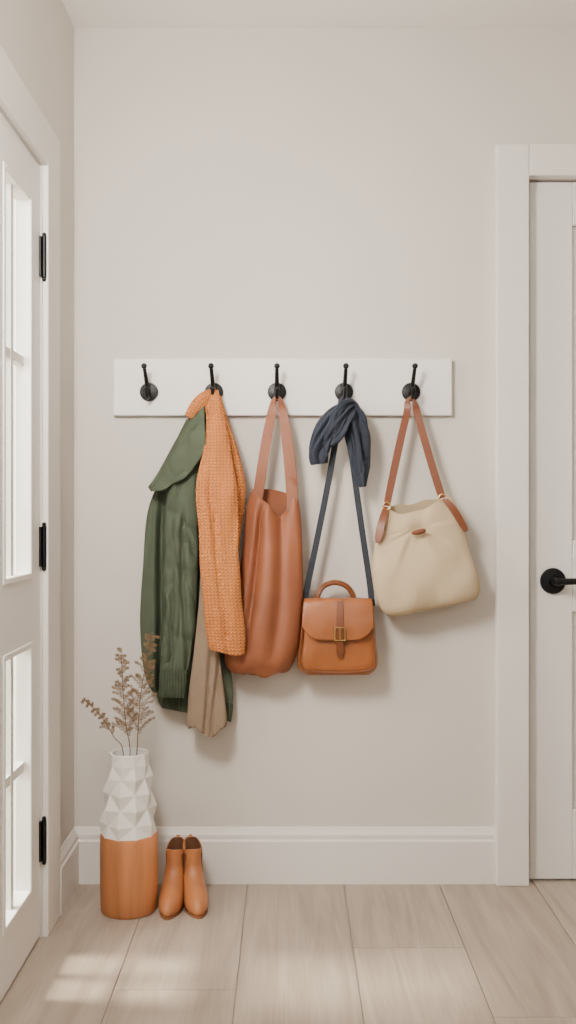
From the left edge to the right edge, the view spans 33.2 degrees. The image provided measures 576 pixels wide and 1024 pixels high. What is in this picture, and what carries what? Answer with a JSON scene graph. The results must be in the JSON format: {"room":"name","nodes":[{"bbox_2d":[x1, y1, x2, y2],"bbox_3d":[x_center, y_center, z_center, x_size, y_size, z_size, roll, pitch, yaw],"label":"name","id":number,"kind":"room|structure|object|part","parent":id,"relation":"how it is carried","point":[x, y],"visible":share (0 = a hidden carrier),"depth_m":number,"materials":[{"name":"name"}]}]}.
{"room":"home entryway","nodes":[
{"label":"home entryway","id":0,"kind":"room"},
{"bbox_2d":[0,0,73,936],"bbox_3d":[-0.690,-0.166,0.300,0.140,2.475,5.000,0,0,0],"label":"wall","id":1,"kind":"structure","parent":0,"point":[37,36],"depth_m":2.67,"materials":[{"name":"grey paint"}]},
{"bbox_2d":[0,112,46,1001],"bbox_3d":[-0.638,0.098,2.004,0.060,1.933,0.870,0,0,0],"label":"door","id":2,"kind":"structure","parent":1,"relation":"in","point":[23,252],"depth_m":2.34,"materials":[{"name":"paint"}]},
{"bbox_2d":[0,45,59,936],"bbox_3d":[-0.612,0.044,2.000,0.016,2.055,1.130,0,0,0],"label":"trim","id":3,"kind":"structure","parent":1,"relation":"attached to","point":[16,101],"depth_m":2.44,"materials":[{"name":"paint"}]},
{"bbox_2d":[60,829,78,915],"bbox_3d":[-0.611,0.992,2.674,0.018,0.160,0.217,0,0,0],"label":"baseboard","id":4,"kind":"structure","parent":1,"relation":"attached to","point":[69,850],"depth_m":2.66,"materials":[{"name":"paint"}]},
{"bbox_2d":[0,878,575,1023],"bbox_3d":[0.665,1.097,0.370,2.850,0.050,5.140,0,0,0],"label":"floor","id":5,"kind":"structure","parent":0,"point":[259,953],"depth_m":2.29,"materials":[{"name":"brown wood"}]},
{"bbox_2d":[100,747,157,919],"bbox_3d":[-0.430,0.860,2.610,0.155,0.424,0.155,0,0,0],"label":"floor vase","id":6,"kind":"object","parent":5,"relation":"on","point":[129,833],"visible":0.99,"depth_m":2.56,"materials":[{"name":"orange wood"}]},
{"bbox_2d":[80,697,123,755],"bbox_3d":[-0.503,0.637,2.611,0.126,0.271,0.024,0,0,11],"label":"sprig","id":7,"kind":"object","parent":6,"relation":"in","point":[97,712],"visible":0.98,"depth_m":2.61,"materials":[{"name":"brown plant"}]},
{"bbox_2d":[110,648,137,755],"bbox_3d":[-0.438,0.566,2.591,0.076,0.412,0.055,0,0,0],"label":"sprig","id":8,"kind":"object","parent":6,"relation":"in","point":[119,722],"visible":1,"depth_m":2.59,"materials":[{"name":"brown plant"}]},
{"bbox_2d":[126,633,158,754],"bbox_3d":[-0.398,0.551,2.629,0.097,0.442,0.062,0,0,0],"label":"sprig","id":9,"kind":"object","parent":6,"relation":"in","point":[136,691],"visible":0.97,"depth_m":2.63,"materials":[{"name":"brown plant"}]},
{"bbox_2d":[159,834,185,919],"bbox_3d":[-0.313,0.990,2.630,0.069,0.164,0.190,0,0,3],"label":"boot","id":10,"kind":"object","parent":5,"relation":"on","point":[171,898],"visible":0.97,"depth_m":2.62,"materials":[{"name":"orange leather"}]},
{"bbox_2d":[183,834,207,918],"bbox_3d":[-0.255,0.990,2.634,0.069,0.164,0.190,0,0,-13],"label":"boot","id":11,"kind":"object","parent":5,"relation":"on","point":[195,891],"visible":0.98,"depth_m":2.62,"materials":[{"name":"orange leather"}]},
{"bbox_2d":[62,0,575,27],"bbox_3d":[0.665,-1.453,0.370,2.850,0.100,5.140,0,0,0],"label":"ceiling","id":12,"kind":"structure","parent":0,"point":[82,13],"depth_m":2.71,"materials":[{"name":"paint"}]},
{"bbox_2d":[74,28,575,826],"bbox_3d":[0.665,-0.166,2.870,2.850,2.475,0.140,0,0,0],"label":"wall","id":13,"kind":"structure","parent":0,"point":[240,193],"depth_m":2.80,"materials":[{"name":"grey paint"}]},
{"bbox_2d":[113,359,451,415],"bbox_3d":[-0.016,-0.359,2.753,0.975,0.164,0.094,0,0,0],"label":"coat rack","id":14,"kind":"object","parent":13,"relation":"attached to","point":[141,387],"visible":0.94,"depth_m":2.78,"materials":[{"name":"paint"}]},
{"bbox_2d":[140,407,232,721],"bbox_3d":[-0.290,0.143,2.726,0.268,0.916,0.125,0,0,0],"label":"jacket","id":15,"kind":"object","parent":14,"relation":"hanging from","point":[170,588],"visible":0.79,"depth_m":2.69,"materials":[{"name":"green fabric"}]},
{"bbox_2d":[187,573,226,736],"bbox_3d":[-0.227,0.153,2.729,0.113,0.967,0.084,0,0,0],"label":"scarf","id":16,"kind":"object","parent":14,"relation":"hanging from","point":[206,711],"visible":0.42,"depth_m":2.69,"materials":[{"name":"beige fabric"}]},
{"bbox_2d":[185,389,245,654],"bbox_3d":[-0.204,0.023,2.694,0.173,0.748,0.122,0,0,0],"label":"scarf","id":17,"kind":"object","parent":14,"relation":"hanging from","point":[220,482],"visible":1,"depth_m":2.65,"materials":[{"name":"orange fabric"}]},
{"bbox_2d":[224,396,302,677],"bbox_3d":[-0.068,0.071,2.721,0.227,0.806,0.138,0,0,0],"label":"tote bag","id":18,"kind":"object","parent":14,"relation":"hanging from","point":[271,567],"visible":0.92,"depth_m":2.69,"materials":[{"name":"leather"}]},
{"bbox_2d":[297,396,377,674],"bbox_3d":[0.141,0.069,2.733,0.231,0.801,0.131,0,0,0],"label":"shoulder bag","id":19,"kind":"object","parent":14,"relation":"hanging from","point":[338,636],"visible":0.96,"depth_m":2.69,"materials":[{"name":"leather"}]},
{"bbox_3d":[0.135,0.224,2.740,0.119,0.064,0.015,0,0,0],"label":"handle","id":20,"kind":"part","parent":19,"relation":"part of","materials":[{"name":"leather"}]},
{"bbox_2d":[309,397,370,486],"bbox_3d":[0.145,-0.196,2.702,0.175,0.254,0.086,0,0,0],"label":"scarf","id":21,"kind":"object","parent":14,"relation":"hanging from","point":[346,419],"visible":1,"depth_m":2.70,"materials":[{"name":"blue fabric"}]},
{"bbox_2d":[372,396,479,616],"bbox_3d":[0.389,-0.017,2.722,0.306,0.624,0.114,0,0,0],"label":"bag","id":22,"kind":"object","parent":14,"relation":"hanging from","point":[422,560],"visible":1,"depth_m":2.69,"materials":[{"name":"beige fabric"}]},
{"bbox_2d":[74,827,494,883],"bbox_3d":[-0.011,0.992,2.791,1.217,0.160,0.018,0,0,0],"label":"baseboard","id":23,"kind":"structure","parent":13,"relation":"attached to","point":[230,855],"depth_m":2.78,"materials":[{"name":"paint"}]},
{"bbox_2d":[494,144,575,885],"bbox_3d":[1.100,0.009,2.782,1.006,2.126,0.036,0,0,0],"label":"trim","id":24,"kind":"structure","parent":13,"relation":"attached to","point":[514,164],"depth_m":2.76,"materials":[{"name":"paint"}]},
{"bbox_2d":[529,182,575,878],"bbox_3d":[1.100,0.054,2.794,0.796,2.024,0.100,0,0,0],"label":"door","id":25,"kind":"structure","parent":13,"relation":"in","point":[552,205],"depth_m":2.80,"materials":[{"name":"paint"}]},
{"bbox_3d":[0.812,0.200,2.774,0.164,0.076,0.060,0,0,0],"label":"handle","id":26,"kind":"part","parent":25,"relation":"part of","materials":[{"name":"black metal"}]}
]}

